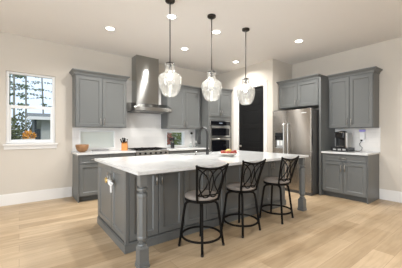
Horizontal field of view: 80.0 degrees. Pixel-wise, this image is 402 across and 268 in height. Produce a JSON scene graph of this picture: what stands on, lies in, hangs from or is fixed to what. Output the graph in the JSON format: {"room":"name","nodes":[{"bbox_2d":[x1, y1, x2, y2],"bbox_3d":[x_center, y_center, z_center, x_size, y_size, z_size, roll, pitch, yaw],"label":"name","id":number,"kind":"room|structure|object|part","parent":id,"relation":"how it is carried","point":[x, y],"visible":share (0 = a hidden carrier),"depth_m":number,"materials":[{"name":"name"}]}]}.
{"room":"kitchen","nodes":[
{"label":"kitchen","id":0,"kind":"room"},
{"bbox_2d":[0,32,217,195],"bbox_3d":[-2.551,-0.273,5.023,9.614,3.060,0.160,0,0,-37],"label":"wall","id":1,"kind":"structure","parent":0,"point":[21,170],"depth_m":4.66,"materials":[{"name":"paint"}]},
{"bbox_2d":[3,71,57,149],"bbox_3d":[-3.180,-0.435,4.495,0.835,1.405,0.180,0,0,-37],"label":"window","id":2,"kind":"structure","parent":1,"relation":"in","point":[10,144],"depth_m":4.46,"materials":[{"name":"white plastic"}]},
{"bbox_3d":[-3.155,0.182,4.463,0.835,0.030,0.100,0,0,-37],"label":"sill","id":3,"kind":"part","parent":2,"relation":"part of","materials":[{"name":"white paint"}]},
{"bbox_3d":[-3.201,-0.200,4.523,0.665,0.675,0.030,0,0,-37],"label":"sash","id":4,"kind":"part","parent":2,"relation":"part of","materials":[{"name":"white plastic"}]},
{"bbox_2d":[0,187,71,206],"bbox_3d":[-4.395,1.156,3.512,4.450,0.202,0.016,0,0,-37],"label":"baseboard","id":5,"kind":"structure","parent":1,"relation":"attached to","point":[48,194],"depth_m":4.48,"materials":[{"name":"white paint"}]},
{"bbox_2d":[79,130,114,148],"bbox_3d":[-2.259,0.112,5.213,0.740,0.400,0.132,0,0,-37],"label":"window","id":6,"kind":"structure","parent":1,"relation":"in","point":[96,139],"depth_m":5.23,"materials":[{"name":"white plastic"}]},
{"bbox_2d":[69,68,129,127],"bbox_3d":[-2.103,-0.703,5.021,1.121,1.110,0.368,0,0,-37],"label":"upper cabinet","id":7,"kind":"object","parent":1,"relation":"attached to","point":[98,98],"visible":1,"depth_m":4.87,"materials":[{"name":"grey paint"}]},
{"bbox_3d":[-2.223,-0.654,4.765,0.485,0.988,0.020,0,0,-37],"label":"door","id":8,"kind":"part","parent":7,"relation":"part of","materials":[{"name":"grey paint"}]},
{"bbox_3d":[-2.103,-1.215,5.021,1.121,0.085,0.368,0,0,-37],"label":"crown molding","id":9,"kind":"part","parent":7,"relation":"part of","materials":[{"name":"grey paint"}]},
{"bbox_3d":[-1.827,-0.654,5.066,0.490,0.988,0.020,0,0,-37],"label":"door","id":10,"kind":"part","parent":7,"relation":"part of","materials":[{"name":"grey paint"}]},
{"bbox_2d":[72,80,194,150],"bbox_3d":[-1.387,-0.460,5.802,3.090,1.606,0.008,0,0,-37],"label":"tiled wall","id":11,"kind":"structure","parent":1,"relation":"attached to","point":[143,130],"depth_m":5.73,"materials":[{"name":"white tile"}]},
{"bbox_2d":[127,55,171,113],"bbox_3d":[-1.207,-1.153,5.614,0.914,1.293,0.506,0,0,-37],"label":"range hood","id":12,"kind":"object","parent":1,"relation":"attached to","point":[145,70],"visible":1,"depth_m":5.52,"materials":[{"name":"silver metal"}]},
{"bbox_3d":[-1.209,-0.523,5.617,0.890,0.020,0.478,0,0,-37],"label":"filter panel","id":13,"kind":"part","parent":12,"relation":"part of","materials":[{"name":"silver metal"}]},
{"bbox_2d":[166,131,184,146],"bbox_3d":[-0.708,0.112,6.391,0.585,0.400,0.132,0,0,-37],"label":"window","id":14,"kind":"structure","parent":1,"relation":"in","point":[183,132],"depth_m":6.45,"materials":[{"name":"white plastic"}]},
{"bbox_2d":[160,82,201,128],"bbox_3d":[-0.518,-0.703,6.225,1.078,1.110,0.368,0,0,-37],"label":"upper cabinet","id":15,"kind":"object","parent":1,"relation":"attached to","point":[185,106],"visible":0.97,"depth_m":6.08,"materials":[{"name":"grey paint"}]},
{"bbox_3d":[-0.615,-0.654,5.987,0.500,0.988,0.020,0,0,-37],"label":"door","id":16,"kind":"part","parent":15,"relation":"part of","materials":[{"name":"grey paint"}]},
{"bbox_3d":[-0.518,-1.215,6.225,1.078,0.085,0.368,0,0,-37],"label":"crown molding","id":17,"kind":"part","parent":15,"relation":"part of","materials":[{"name":"grey paint"}]},
{"bbox_3d":[-0.213,-0.654,6.292,0.490,0.988,0.020,0,0,-37],"label":"door","id":18,"kind":"part","parent":15,"relation":"part of","materials":[{"name":"grey paint"}]},
{"bbox_2d":[0,0,401,74],"bbox_3d":[0.251,-1.863,1.335,9.614,0.120,9.423,0,0,-37],"label":"ceiling","id":19,"kind":"structure","parent":0,"point":[326,27],"depth_m":4.03,"materials":[{"name":"paint"}]},
{"bbox_2d":[105,26,115,30],"bbox_3d":[-1.543,-1.799,4.068,0.176,0.008,0.176,0,0,-37],"label":"recessed light","id":20,"kind":"object","parent":19,"relation":"in","point":[109,28],"visible":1,"depth_m":4.06,"materials":[{"name":"white plastic"}]},
{"bbox_2d":[158,0,181,96],"bbox_3d":[-0.414,-1.157,3.202,0.312,1.292,0.312,0,0,-37],"label":"pendant light","id":21,"kind":"object","parent":19,"relation":"hanging from","point":[169,2],"visible":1,"depth_m":3.20,"materials":[{"name":"clear glass"}]},
{"bbox_3d":[-0.414,-1.360,3.202,0.016,0.825,0.016,0,0,-37],"label":"rod","id":22,"kind":"part","parent":21,"relation":"part of","materials":[{"name":"metal"}]},
{"bbox_3d":[-0.414,-0.727,3.202,0.312,0.432,0.312,0,0,-37],"label":"lamp shade","id":23,"kind":"part","parent":21,"relation":"part of","materials":[{"name":"clear glass"}]},
{"bbox_3d":[-0.414,-0.789,3.202,0.066,0.123,0.066,0,0,-37],"label":"bulb","id":24,"kind":"part","parent":21,"relation":"part of","materials":[{"name":"white glass"}]},
{"bbox_2d":[166,14,176,18],"bbox_3d":[-0.448,-1.799,3.652,0.176,0.008,0.176,0,0,-37],"label":"recessed light","id":25,"kind":"object","parent":19,"relation":"in","point":[173,16],"visible":0.84,"depth_m":3.64,"materials":[{"name":"white plastic"}]},
{"bbox_2d":[201,14,221,100],"bbox_3d":[0.161,-1.157,3.626,0.312,1.292,0.312,0,0,-37],"label":"pendant light","id":26,"kind":"object","parent":19,"relation":"hanging from","point":[209,16],"visible":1,"depth_m":3.61,"materials":[{"name":"clear glass"}]},
{"bbox_3d":[0.161,-1.360,3.626,0.016,0.825,0.016,0,0,-37],"label":"rod","id":27,"kind":"part","parent":26,"relation":"part of","materials":[{"name":"metal"}]},
{"bbox_3d":[0.161,-0.727,3.626,0.312,0.432,0.312,0,0,-37],"label":"lamp shade","id":28,"kind":"part","parent":26,"relation":"part of","materials":[{"name":"clear glass"}]},
{"bbox_2d":[212,30,220,33],"bbox_3d":[0.267,-1.799,4.203,0.176,0.008,0.176,0,0,-37],"label":"recessed light","id":29,"kind":"object","parent":19,"relation":"in","point":[213,31],"visible":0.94,"depth_m":4.21,"materials":[{"name":"white plastic"}]},
{"bbox_2d":[237,27,254,104],"bbox_3d":[0.763,-1.157,4.084,0.312,1.292,0.312,0,0,-37],"label":"pendant light","id":30,"kind":"object","parent":19,"relation":"hanging from","point":[246,29],"visible":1,"depth_m":4.07,"materials":[{"name":"clear glass"}]},
{"bbox_3d":[0.763,-1.360,4.084,0.016,0.825,0.016,0,0,-37],"label":"rod","id":31,"kind":"part","parent":30,"relation":"part of","materials":[{"name":"metal"}]},
{"bbox_2d":[0,191,401,267],"bbox_3d":[0.251,1.307,1.335,9.614,0.100,9.423,0,0,-37],"label":"floor","id":32,"kind":"structure","parent":0,"point":[333,232],"depth_m":2.87,"materials":[{"name":"brown wood"}]},
{"bbox_2d":[73,154,107,202],"bbox_3d":[-2.205,0.818,4.779,0.540,0.878,0.644,0,0,-37],"label":"base cabinet","id":33,"kind":"object","parent":32,"relation":"on","point":[85,169],"visible":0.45,"depth_m":4.51,"materials":[{"name":"grey paint"}]},
{"bbox_3d":[-2.033,0.850,4.560,0.510,0.585,0.020,0,0,-37],"label":"door","id":34,"kind":"part","parent":33,"relation":"part of","materials":[{"name":"grey paint"}]},
{"bbox_3d":[-2.033,0.467,4.560,0.510,0.150,0.020,0,0,-37],"label":"drawer","id":35,"kind":"part","parent":33,"relation":"part of","materials":[{"name":"grey paint"}]},
{"bbox_2d":[71,150,135,154],"bbox_3d":[-1.999,0.361,4.937,1.116,0.035,0.628,0,0,-37],"label":"countertop","id":36,"kind":"structure","parent":33,"relation":"on","point":[108,151],"depth_m":4.76,"materials":[{"name":"white stone"}]},
{"bbox_2d":[75,144,88,151],"bbox_3d":[-2.353,0.270,4.742,0.238,0.147,0.238,0,0,-37],"label":"wooden bowl","id":37,"kind":"object","parent":36,"relation":"on","point":[79,147],"visible":0.99,"depth_m":4.67,"materials":[{"name":"brown wood"}]},
{"bbox_2d":[121,142,127,149],"bbox_3d":[-1.677,0.249,5.262,0.120,0.189,0.120,0,0,-9],"label":"knife block","id":38,"kind":"object","parent":36,"relation":"on","point":[124,146],"visible":0.84,"depth_m":5.20,"materials":[{"name":"brown wood"}]},
{"bbox_2d":[108,153,134,157],"bbox_3d":[-1.773,0.818,5.106,0.540,0.878,0.644,0,0,-37],"label":"base cabinet","id":39,"kind":"object","parent":32,"relation":"on","point":[117,154],"visible":0.04,"depth_m":4.87,"materials":[{"name":"grey paint"}]},
{"bbox_2d":[135,175,149,267],"bbox_3d":[-0.559,0.815,2.282,0.108,0.884,0.108,0,0,-37],"label":"island post","id":40,"kind":"object","parent":32,"relation":"on","point":[142,250],"visible":0.9,"depth_m":2.25,"materials":[{"name":"grey paint"}]},
{"bbox_2d":[128,147,168,155],"bbox_3d":[-1.222,0.782,5.470,0.760,0.950,0.713,0,0,-37],"label":"range","id":41,"kind":"object","parent":32,"relation":"on","point":[145,151],"visible":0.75,"depth_m":5.29,"materials":[{"name":"silver metal"}]},
{"bbox_2d":[128,149,165,150],"bbox_3d":[-1.248,0.349,5.504,0.730,0.007,0.586,0,0,-37],"label":"cooktop","id":42,"kind":"object","parent":41,"relation":"in","point":[128,149],"depth_m":5.27,"materials":[{"name":"black metal"}]},
{"bbox_3d":[-1.053,0.401,5.247,0.760,0.112,0.030,0,0,-37],"label":"control panel","id":43,"kind":"part","parent":41,"relation":"part of","materials":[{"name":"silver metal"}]},
{"bbox_2d":[168,150,188,153],"bbox_3d":[-0.701,0.818,5.921,0.600,0.878,0.644,0,0,-37],"label":"base cabinet","id":44,"kind":"object","parent":32,"relation":"on","point":[180,151],"visible":0.02,"depth_m":5.70,"materials":[{"name":"grey paint"}]},
{"bbox_2d":[167,147,205,150],"bbox_3d":[-0.461,0.361,6.105,1.217,0.035,0.628,0,0,-37],"label":"countertop","id":45,"kind":"structure","parent":44,"relation":"on","point":[177,148],"depth_m":5.90,"materials":[{"name":"white stone"}]},
{"bbox_2d":[97,160,285,253],"bbox_3d":[0.015,0.816,3.835,2.938,0.882,1.160,0,0,-37],"label":"kitchen island","id":46,"kind":"object","parent":32,"relation":"on","point":[117,210],"visible":0.69,"depth_m":2.94,"materials":[{"name":"grey paint"}]},
{"bbox_3d":[-1.271,0.769,3.172,0.020,0.753,0.590,0,0,-37],"label":"door","id":47,"kind":"part","parent":46,"relation":"part of","materials":[{"name":"grey paint"}]},
{"bbox_2d":[105,177,113,192],"bbox_3d":[-1.089,0.594,2.834,0.036,0.156,0.251,0,0,-37],"label":"child lock","id":48,"kind":"object","parent":46,"relation":"hanging from","point":[109,181],"visible":1,"depth_m":2.79,"materials":[{"name":"white plastic"}]},
{"bbox_3d":[-0.949,0.769,2.748,0.020,0.753,0.445,0,0,-37],"label":"door","id":49,"kind":"part","parent":46,"relation":"part of","materials":[{"name":"grey paint"}]},
{"bbox_3d":[-0.634,0.776,2.670,0.340,0.738,0.020,0,0,-37],"label":"door","id":50,"kind":"part","parent":46,"relation":"part of","materials":[{"name":"grey paint"}]},
{"bbox_3d":[-0.357,0.776,2.881,0.340,0.738,0.020,0,0,-37],"label":"door","id":51,"kind":"part","parent":46,"relation":"part of","materials":[{"name":"grey paint"}]},
{"bbox_3d":[0.023,1.207,3.842,2.918,0.100,1.119,0,0,-37],"label":"molding","id":52,"kind":"part","parent":46,"relation":"part of","materials":[{"name":"grey paint"}]},
{"bbox_3d":[-0.073,0.776,3.097,0.340,0.738,0.020,0,0,-37],"label":"door","id":53,"kind":"part","parent":46,"relation":"part of","materials":[{"name":"grey paint"}]},
{"bbox_2d":[94,150,308,175],"bbox_3d":[0.127,0.358,3.704,2.962,0.030,1.580,0,0,-37],"label":"island countertop","id":54,"kind":"structure","parent":46,"relation":"on","point":[149,164],"depth_m":3.17,"materials":[{"name":"white stone"}]},
{"bbox_2d":[198,127,211,154],"bbox_3d":[0.070,0.101,4.249,0.131,0.486,0.287,0,0,-37],"label":"faucet","id":55,"kind":"object","parent":54,"relation":"on","point":[201,128],"visible":1,"depth_m":4.13,"materials":[{"name":"black metal"}]},
{"bbox_2d":[219,152,237,155],"bbox_3d":[0.440,0.316,3.826,0.320,0.054,0.320,0,0,-37],"label":"fruit plate","id":56,"kind":"object","parent":54,"relation":"on","point":[224,154],"visible":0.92,"depth_m":3.71,"materials":[{"name":"beige ceramic"}]},
{"bbox_3d":[0.205,0.776,3.308,0.340,0.738,0.020,0,0,-37],"label":"door","id":57,"kind":"part","parent":46,"relation":"part of","materials":[{"name":"grey paint"}]},
{"bbox_3d":[0.488,0.776,3.523,0.340,0.738,0.020,0,0,-37],"label":"door","id":58,"kind":"part","parent":46,"relation":"part of","materials":[{"name":"grey paint"}]},
{"bbox_3d":[0.766,0.776,3.734,0.340,0.738,0.020,0,0,-37],"label":"door","id":59,"kind":"part","parent":46,"relation":"part of","materials":[{"name":"grey paint"}]},
{"bbox_3d":[1.050,0.776,3.950,0.340,0.738,0.020,0,0,-37],"label":"door","id":60,"kind":"part","parent":46,"relation":"part of","materials":[{"name":"grey paint"}]},
{"bbox_3d":[1.327,0.776,4.160,0.340,0.738,0.020,0,0,-37],"label":"door","id":61,"kind":"part","parent":46,"relation":"part of","materials":[{"name":"grey paint"}]},
{"bbox_2d":[189,149,205,152],"bbox_3d":[-0.219,0.818,6.287,0.605,0.878,0.644,0,0,-37],"label":"base cabinet","id":62,"kind":"object","parent":32,"relation":"on","point":[201,150],"visible":0.06,"depth_m":6.04,"materials":[{"name":"grey paint"}]},
{"bbox_2d":[178,163,228,257],"bbox_3d":[0.015,0.781,2.696,0.468,0.952,0.509,0,0,-32],"label":"bar stool","id":63,"kind":"object","parent":32,"relation":"on","point":[201,197],"visible":1,"depth_m":2.56,"materials":[{"name":"black metal"}]},
{"bbox_3d":[-0.157,0.996,2.708,0.205,0.518,0.029,0,0,-2],"label":"leg","id":64,"kind":"part","parent":63,"relation":"part of","materials":[{"name":"black metal"}]},
{"bbox_3d":[0.004,0.678,2.713,0.380,0.055,0.380,0,0,43],"label":"seat","id":65,"kind":"part","parent":63,"relation":"part of","materials":[{"name":"beige fabric"}]},
{"bbox_3d":[0.010,0.995,2.556,0.159,0.518,0.159,0,0,43],"label":"leg","id":66,"kind":"part","parent":63,"relation":"part of","materials":[{"name":"black metal"}]},
{"bbox_3d":[0.096,0.520,2.549,0.414,0.429,0.171,0,0,-29],"label":"backrest","id":67,"kind":"part","parent":63,"relation":"part of","materials":[{"name":"black metal"}]},
{"bbox_3d":[0.166,0.996,2.719,0.205,0.518,0.029,0,0,-2],"label":"leg","id":68,"kind":"part","parent":63,"relation":"part of","materials":[{"name":"black metal"}]},
{"bbox_2d":[195,86,232,150],"bbox_3d":[0.344,-0.003,6.714,0.908,2.520,0.646,0,0,-37],"label":"tall cabinet","id":69,"kind":"object","parent":32,"relation":"on","point":[220,109],"visible":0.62,"depth_m":6.46,"materials":[{"name":"grey paint"}]},
{"bbox_3d":[0.371,-0.820,6.395,0.388,0.665,0.020,0,0,-37],"label":"door","id":70,"kind":"part","parent":69,"relation":"part of","materials":[{"name":"grey paint"}]},
{"bbox_3d":[0.344,-1.220,6.714,0.908,0.085,0.646,0,0,-37],"label":"crown molding","id":71,"kind":"part","parent":69,"relation":"part of","materials":[{"name":"grey paint"}]},
{"bbox_2d":[210,119,230,151],"bbox_3d":[0.385,0.097,6.717,0.733,0.996,0.631,0,0,-37],"label":"wall oven","id":72,"kind":"object","parent":69,"relation":"in","point":[219,129],"visible":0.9,"depth_m":6.47,"materials":[{"name":"grey metal"}]},
{"bbox_3d":[0.532,0.335,6.515,0.724,0.485,0.024,0,0,-37],"label":"oven door","id":73,"kind":"part","parent":72,"relation":"part of","materials":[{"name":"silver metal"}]},
{"bbox_3d":[0.532,-0.078,6.515,0.724,0.300,0.024,0,0,-37],"label":"oven door","id":74,"kind":"part","parent":72,"relation":"part of","materials":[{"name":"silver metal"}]},
{"bbox_3d":[0.540,0.342,6.505,0.640,0.380,0.003,0,0,-37],"label":"door glass","id":75,"kind":"part","parent":72,"relation":"part of","materials":[{"name":"black glass"}]},
{"bbox_3d":[0.540,-0.070,6.505,0.640,0.195,0.003,0,0,-37],"label":"door glass","id":76,"kind":"part","parent":72,"relation":"part of","materials":[{"name":"black glass"}]},
{"bbox_3d":[0.540,-0.305,6.505,0.704,0.109,0.003,0,0,-37],"label":"control glass","id":77,"kind":"part","parent":72,"relation":"part of","materials":[{"name":"black glass"}]},
{"bbox_3d":[0.687,-0.820,6.636,0.387,0.665,0.020,0,0,-37],"label":"door","id":78,"kind":"part","parent":69,"relation":"part of","materials":[{"name":"grey paint"}]},
{"bbox_2d":[222,159,265,237],"bbox_3d":[0.542,0.781,3.147,0.472,0.952,0.518,0,0,-41],"label":"bar stool","id":79,"kind":"object","parent":32,"relation":"on","point":[241,187],"visible":1,"depth_m":3.02,"materials":[{"name":"black metal"}]},
{"bbox_3d":[0.366,0.996,3.177,0.205,0.518,0.029,0,0,4],"label":"leg","id":80,"kind":"part","parent":79,"relation":"part of","materials":[{"name":"black metal"}]},
{"bbox_3d":[0.537,0.995,3.328,0.028,0.518,0.205,0,0,4],"label":"leg","id":81,"kind":"part","parent":79,"relation":"part of","materials":[{"name":"black metal"}]},
{"bbox_3d":[0.527,0.678,3.167,0.380,0.055,0.380,0,0,-41],"label":"seat","id":82,"kind":"part","parent":79,"relation":"part of","materials":[{"name":"beige fabric"}]},
{"bbox_3d":[0.516,0.995,3.005,0.028,0.518,0.205,0,0,4],"label":"leg","id":83,"kind":"part","parent":79,"relation":"part of","materials":[{"name":"black metal"}]},
{"bbox_3d":[0.631,0.520,3.010,0.414,0.429,0.171,0,0,-34],"label":"backrest","id":84,"kind":"part","parent":79,"relation":"part of","materials":[{"name":"black metal"}]},
{"bbox_3d":[0.688,0.996,3.156,0.205,0.518,0.029,0,0,4],"label":"leg","id":85,"kind":"part","parent":79,"relation":"part of","materials":[{"name":"black metal"}]},
{"bbox_2d":[259,155,298,224],"bbox_3d":[1.147,0.781,3.596,0.468,0.952,0.509,0,0,-32],"label":"bar stool","id":86,"kind":"object","parent":32,"relation":"on","point":[279,181],"visible":1,"depth_m":3.48,"materials":[{"name":"black metal"}]},
{"bbox_3d":[0.974,0.996,3.609,0.205,0.518,0.029,0,0,-1],"label":"leg","id":87,"kind":"part","parent":86,"relation":"part of","materials":[{"name":"black metal"}]},
{"bbox_3d":[1.132,0.995,3.775,0.028,0.518,0.205,0,0,-1],"label":"leg","id":88,"kind":"part","parent":86,"relation":"part of","materials":[{"name":"black metal"}]},
{"bbox_3d":[1.136,0.678,3.613,0.380,0.055,0.380,0,0,44],"label":"seat","id":89,"kind":"part","parent":86,"relation":"part of","materials":[{"name":"beige fabric"}]},
{"bbox_3d":[1.140,0.995,3.451,0.028,0.518,0.205,0,0,-1],"label":"leg","id":90,"kind":"part","parent":86,"relation":"part of","materials":[{"name":"black metal"}]},
{"bbox_3d":[1.243,0.520,3.459,0.414,0.429,0.171,0,0,-35],"label":"backrest","id":91,"kind":"part","parent":86,"relation":"part of","materials":[{"name":"black metal"}]},
{"bbox_3d":[1.297,0.996,3.617,0.205,0.518,0.029,0,0,-1],"label":"leg","id":92,"kind":"part","parent":86,"relation":"part of","materials":[{"name":"black metal"}]},
{"bbox_2d":[273,107,318,195],"bbox_3d":[2.277,0.350,5.475,0.938,1.815,0.928,0,0,-37],"label":"refrigerator","id":93,"kind":"object","parent":32,"relation":"on","point":[295,131],"visible":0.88,"depth_m":5.06,"materials":[{"name":"silver metal"}]},
{"bbox_3d":[1.814,0.322,5.473,0.070,1.730,0.371,0,0,-37],"label":"freezer door","id":94,"kind":"part","parent":93,"relation":"part of","materials":[{"name":"silver metal"}]},
{"bbox_3d":[1.846,0.182,5.322,0.066,0.873,0.024,0,0,-37],"label":"handle","id":95,"kind":"part","parent":93,"relation":"part of","materials":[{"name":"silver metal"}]},
{"bbox_3d":[1.907,0.182,5.242,0.066,0.873,0.024,0,0,-37],"label":"handle","id":96,"kind":"part","parent":93,"relation":"part of","materials":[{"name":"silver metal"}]},
{"bbox_3d":[2.097,0.322,5.100,0.070,1.730,0.549,0,0,-37],"label":"door","id":97,"kind":"part","parent":93,"relation":"part of","materials":[{"name":"silver metal"}]},
{"bbox_2d":[297,158,306,210],"bbox_3d":[1.682,0.815,3.985,0.108,0.884,0.108,0,0,-37],"label":"island post","id":98,"kind":"object","parent":32,"relation":"on","point":[302,200],"visible":0.93,"depth_m":3.95,"materials":[{"name":"grey paint"}]},
{"bbox_2d":[319,77,334,194],"bbox_3d":[2.722,0.030,5.159,0.647,2.455,0.042,0,0,-37],"label":"end panel","id":99,"kind":"object","parent":32,"relation":"on","point":[326,134],"visible":0.54,"depth_m":5.01,"materials":[{"name":"grey paint"}]},
{"bbox_2d":[322,153,378,203],"bbox_3d":[2.985,0.818,4.816,0.644,0.878,0.818,0,0,-37],"label":"base cabinet","id":100,"kind":"object","parent":32,"relation":"on","point":[351,177],"visible":0.99,"depth_m":4.58,"materials":[{"name":"grey paint"}]},
{"bbox_3d":[2.642,0.840,4.807,0.020,0.605,0.387,0,0,-37],"label":"door","id":101,"kind":"part","parent":100,"relation":"part of","materials":[{"name":"grey paint"}]},
{"bbox_3d":[2.763,0.457,4.649,0.020,0.130,0.785,0,0,-37],"label":"drawer","id":102,"kind":"part","parent":100,"relation":"part of","materials":[{"name":"grey paint"}]},
{"bbox_2d":[321,150,379,155],"bbox_3d":[2.986,0.361,4.808,0.638,0.035,0.832,0,0,-37],"label":"countertop","id":103,"kind":"structure","parent":100,"relation":"on","point":[364,153],"depth_m":4.59,"materials":[{"name":"white stone"}]},
{"bbox_2d":[331,147,354,151],"bbox_3d":[2.957,0.307,4.997,0.325,0.072,0.330,0,0,-37],"label":"pod drawer","id":104,"kind":"object","parent":103,"relation":"on","point":[332,148],"visible":0.96,"depth_m":4.90,"materials":[{"name":"black plastic"}]},
{"bbox_3d":[2.833,0.304,4.903,0.008,0.054,0.316,0,0,-37],"label":"drawer","id":105,"kind":"part","parent":104,"relation":"part of","materials":[{"name":"black plastic"}]},
{"bbox_2d":[334,131,362,150],"bbox_3d":[3.036,0.132,4.937,0.388,0.424,0.408,0,0,-37],"label":"coffee maker","id":106,"kind":"object","parent":103,"relation":"on","point":[343,139],"visible":0.95,"depth_m":4.93,"materials":[{"name":"black plastic"}]},
{"bbox_3d":[3.036,0.115,4.931,0.240,0.310,0.049,0,0,-37],"label":"water tank","id":107,"kind":"part","parent":106,"relation":"part of","materials":[{"name":"silver metal"}]},
{"bbox_3d":[2.883,0.840,4.491,0.020,0.605,0.388,0,0,-37],"label":"door","id":108,"kind":"part","parent":100,"relation":"part of","materials":[{"name":"grey paint"}]},
{"bbox_2d":[218,59,291,152],"bbox_3d":[1.433,-0.273,6.715,0.821,3.060,1.966,0,0,-37],"label":"wall","id":109,"kind":"structure","parent":0,"point":[273,71],"depth_m":5.92,"materials":[{"name":"paint"}]},
{"bbox_2d":[233,80,266,151],"bbox_3d":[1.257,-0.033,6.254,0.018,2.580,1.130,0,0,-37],"label":"trim","id":110,"kind":"structure","parent":109,"relation":"attached to","point":[235,90],"depth_m":6.58,"materials":[{"name":"white paint"}]},
{"bbox_2d":[239,86,262,151],"bbox_3d":[1.292,0.022,6.243,0.105,2.455,0.846,0,0,-37],"label":"door","id":111,"kind":"structure","parent":109,"relation":"in","point":[250,116],"depth_m":6.24,"materials":[{"name":"black paint"}]},
{"bbox_2d":[292,37,401,191],"bbox_3d":[3.970,-0.273,4.186,0.160,3.060,9.063,0,0,-37],"label":"wall","id":112,"kind":"structure","parent":0,"point":[386,55],"depth_m":4.62,"materials":[{"name":"paint"}]},
{"bbox_2d":[276,74,327,109],"bbox_3d":[2.381,-0.943,5.579,0.668,0.650,1.033,0,0,-37],"label":"upper cabinet","id":113,"kind":"object","parent":112,"relation":"attached to","point":[300,92],"visible":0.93,"depth_m":5.34,"materials":[{"name":"grey paint"}]},
{"bbox_3d":[2.027,-0.894,5.581,0.020,0.528,0.465,0,0,-37],"label":"door","id":114,"kind":"part","parent":113,"relation":"part of","materials":[{"name":"grey paint"}]},
{"bbox_3d":[2.381,-1.225,5.579,0.668,0.085,1.033,0,0,-37],"label":"crown molding","id":115,"kind":"part","parent":113,"relation":"part of","materials":[{"name":"grey paint"}]},
{"bbox_3d":[2.314,-0.894,5.202,0.020,0.528,0.465,0,0,-37],"label":"door","id":116,"kind":"part","parent":113,"relation":"part of","materials":[{"name":"grey paint"}]},
{"bbox_2d":[327,66,382,128],"bbox_3d":[3.107,-0.698,4.872,0.368,1.130,0.876,0,0,-37],"label":"upper cabinet","id":117,"kind":"object","parent":112,"relation":"attached to","point":[353,95],"visible":1,"depth_m":4.73,"materials":[{"name":"grey paint"}]},
{"bbox_3d":[2.863,-0.649,4.976,0.020,1.008,0.395,0,0,-37],"label":"door","id":118,"kind":"part","parent":117,"relation":"part of","materials":[{"name":"grey paint"}]},
{"bbox_3d":[3.107,-1.220,4.872,0.368,0.085,0.876,0,0,-37],"label":"crown molding","id":119,"kind":"part","parent":117,"relation":"part of","materials":[{"name":"grey paint"}]},
{"bbox_3d":[3.107,-0.649,4.654,0.020,1.008,0.393,0,0,-37],"label":"door","id":120,"kind":"part","parent":117,"relation":"part of","materials":[{"name":"grey paint"}]},
{"bbox_2d":[335,127,380,151],"bbox_3d":[3.245,0.095,5.002,0.008,0.496,0.840,0,0,-37],"label":"tiled wall","id":121,"kind":"structure","parent":112,"relation":"attached to","point":[372,143],"depth_m":4.84,"materials":[{"name":"white tile"}]},
{"bbox_2d":[359,130,365,138],"bbox_3d":[3.287,-0.002,4.877,0.062,0.198,0.100,0,0,-37],"label":"plug","id":122,"kind":"object","parent":121,"relation":"attached to","point":[362,132],"visible":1,"depth_m":4.85,"materials":[{"name":"white plastic"}]},
{"bbox_2d":[379,189,401,202],"bbox_3d":[5.064,1.156,2.601,0.016,0.202,5.215,0,0,-37],"label":"baseboard","id":123,"kind":"structure","parent":112,"relation":"attached to","point":[390,195],"depth_m":4.53,"materials":[{"name":"white paint"}]},
{"label":"outside","id":124,"kind":"structure","parent":0,"visible":0},
{"bbox_3d":[-15.867,2.007,29.152,70.000,0.300,54.377,0,0,-37],"label":"ground","id":125,"kind":"structure","parent":124,"visible":0},
{"bbox_2d":[9,74,22,126],"bbox_3d":[-15.664,-4.172,19.496,2.739,12.059,2.235,0,0,15],"label":"pine tree","id":126,"kind":"object","parent":125,"relation":"on","point":[10,81],"visible":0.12,"depth_m":19.71,"materials":[{"name":"green plant"}]},
{"bbox_2d":[11,117,22,139],"bbox_3d":[-7.275,0.515,8.606,1.415,2.693,0.743,0,0,-37],"label":"bush","id":127,"kind":"object","parent":125,"relation":"on","point":[16,136],"visible":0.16,"depth_m":8.84,"materials":[{"name":"green plant"}]},
{"bbox_2d":[9,75,32,135],"bbox_3d":[-10.270,-2.643,13.024,2.036,9.000,2.271,0,0,-37],"label":"pine tree","id":128,"kind":"object","parent":125,"relation":"on","point":[20,77],"visible":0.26,"depth_m":13.06,"materials":[{"name":"green plant"}]},
{"bbox_2d":[11,111,32,138],"bbox_3d":[-9.464,0.303,12.774,1.798,3.119,0.723,0,0,-37],"label":"bush","id":129,"kind":"object","parent":125,"relation":"on","point":[28,123],"visible":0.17,"depth_m":12.67,"materials":[{"name":"green plant"}]},
{"bbox_2d":[9,75,41,128],"bbox_3d":[-11.505,-3.143,15.545,2.261,10.000,2.406,0,0,-37],"label":"pine tree","id":130,"kind":"object","parent":125,"relation":"on","point":[25,77],"visible":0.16,"depth_m":15.65,"materials":[{"name":"green plant"}]},
{"bbox_2d":[22,130,36,138],"bbox_3d":[-6.593,0.826,9.186,0.441,2.065,0.461,0,0,27],"label":"bush","id":131,"kind":"object","parent":125,"relation":"on","point":[30,132],"visible":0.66,"depth_m":9.11,"materials":[{"name":"orange plant"}]},
{"bbox_2d":[21,77,51,112],"bbox_3d":[-12.279,-3.660,18.654,2.399,11.040,2.590,0,0,12],"label":"pine tree","id":132,"kind":"object","parent":125,"relation":"on","point":[38,82],"visible":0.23,"depth_m":18.51,"materials":[{"name":"green plant"}]},
{"bbox_2d":[25,113,181,144],"bbox_3d":[-4.111,0.367,13.718,9.550,2.980,3.580,0,0,-37],"label":"house","id":133,"kind":"structure","parent":125,"relation":"on","point":[41,121],"depth_m":10.17,"materials":[{"name":"grey"}]},
{"bbox_2d":[167,132,171,144],"bbox_3d":[-1.387,0.764,9.010,0.738,2.192,0.746,0,0,-37],"label":"shrub","id":134,"kind":"object","parent":125,"relation":"on","point":[168,137],"visible":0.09,"depth_m":8.91,"materials":[{"name":"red plant"}]},
{"bbox_2d":[172,132,181,144],"bbox_3d":[-0.797,0.680,9.571,0.892,2.359,0.895,0,0,-37],"label":"shrub","id":135,"kind":"object","parent":125,"relation":"on","point":[178,137],"visible":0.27,"depth_m":9.37,"materials":[{"name":"green plant"}]}
]}

